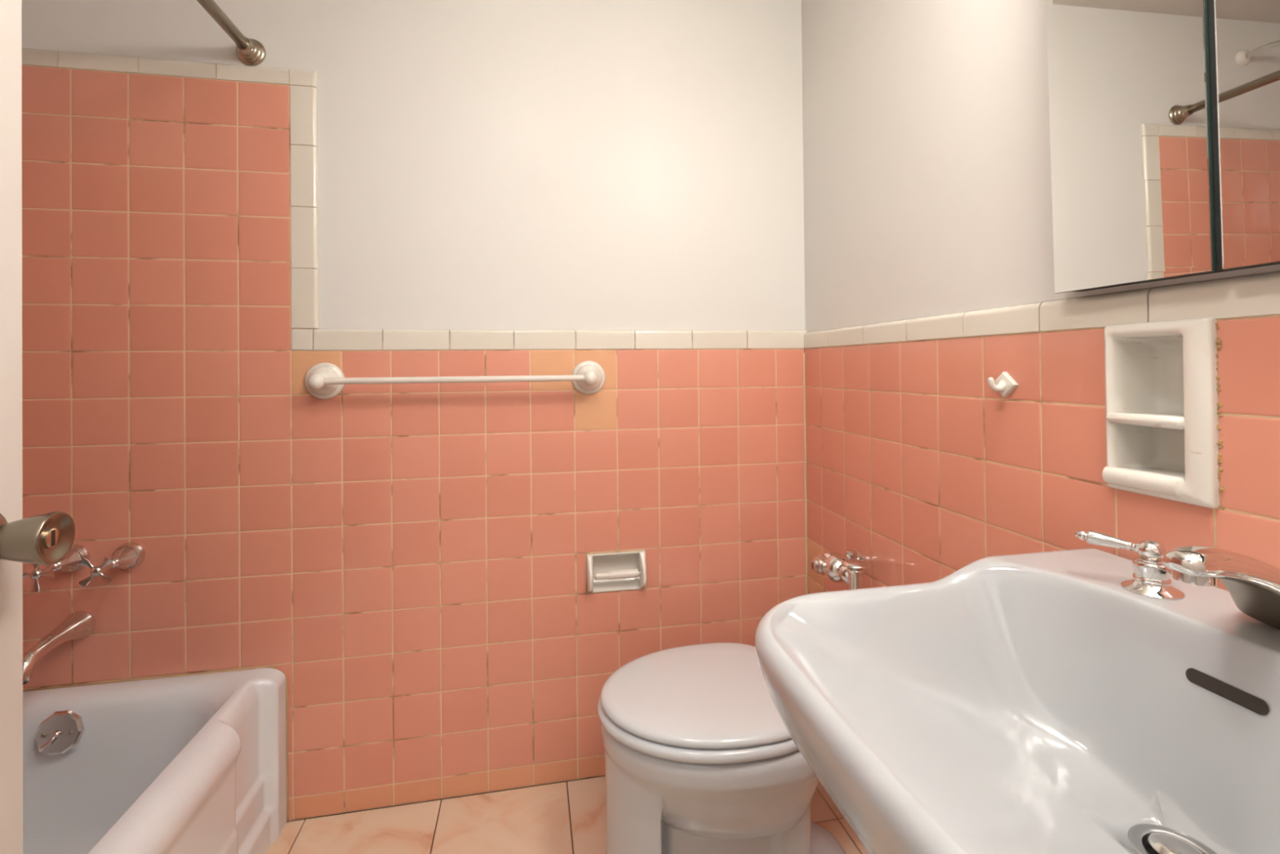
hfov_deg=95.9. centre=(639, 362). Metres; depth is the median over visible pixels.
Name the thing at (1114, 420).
shelf
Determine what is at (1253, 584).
faucet
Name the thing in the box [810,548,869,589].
valve
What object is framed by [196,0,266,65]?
shower rod
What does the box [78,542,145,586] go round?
tap
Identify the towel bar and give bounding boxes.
[304,360,604,399]
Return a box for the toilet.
[597,642,845,853]
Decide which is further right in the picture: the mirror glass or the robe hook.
the mirror glass
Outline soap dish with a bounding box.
[1102,317,1219,508]
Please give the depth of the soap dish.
0.72 m
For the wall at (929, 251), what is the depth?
1.01 m
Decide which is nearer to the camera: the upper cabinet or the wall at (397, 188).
the upper cabinet
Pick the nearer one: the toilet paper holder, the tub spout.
the tub spout
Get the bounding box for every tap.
[22,544,90,592]
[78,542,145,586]
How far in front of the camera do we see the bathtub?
1.19 m
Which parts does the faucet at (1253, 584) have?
lever, handle, spout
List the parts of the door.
knob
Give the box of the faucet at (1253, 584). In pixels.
[1075,529,1279,629]
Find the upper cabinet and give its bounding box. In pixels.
[1045,0,1279,293]
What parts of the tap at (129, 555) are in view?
cross handle, stem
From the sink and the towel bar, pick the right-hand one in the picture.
the sink
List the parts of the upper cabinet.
mirror door, mirror door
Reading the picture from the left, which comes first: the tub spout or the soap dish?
the tub spout
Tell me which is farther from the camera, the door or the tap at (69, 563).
the tap at (69, 563)
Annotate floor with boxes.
[265,775,869,853]
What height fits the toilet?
0.406 m
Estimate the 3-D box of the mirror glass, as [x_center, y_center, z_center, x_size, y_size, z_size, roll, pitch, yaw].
[0.624,-0.388,0.518,0.011,0.577,0.187,0,0,-11]
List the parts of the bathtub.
trip lever, overflow plate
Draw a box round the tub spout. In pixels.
[22,610,95,684]
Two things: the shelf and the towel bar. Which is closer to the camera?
the shelf
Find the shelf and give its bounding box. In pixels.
[1106,411,1184,429]
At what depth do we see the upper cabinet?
0.66 m
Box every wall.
[22,0,807,820]
[801,0,1279,594]
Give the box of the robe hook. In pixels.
[987,371,1018,397]
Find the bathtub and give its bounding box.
[22,666,288,853]
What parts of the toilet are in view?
lid, seat, bowl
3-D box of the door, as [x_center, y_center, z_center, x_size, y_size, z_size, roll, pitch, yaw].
[-0.554,0.063,0.261,0.099,1.956,0.684,0,0,-11]
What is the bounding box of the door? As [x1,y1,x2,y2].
[0,0,75,853]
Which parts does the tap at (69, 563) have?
cross handle, stem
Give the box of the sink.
[754,547,1279,853]
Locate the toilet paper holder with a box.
[586,550,646,592]
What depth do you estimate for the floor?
1.32 m

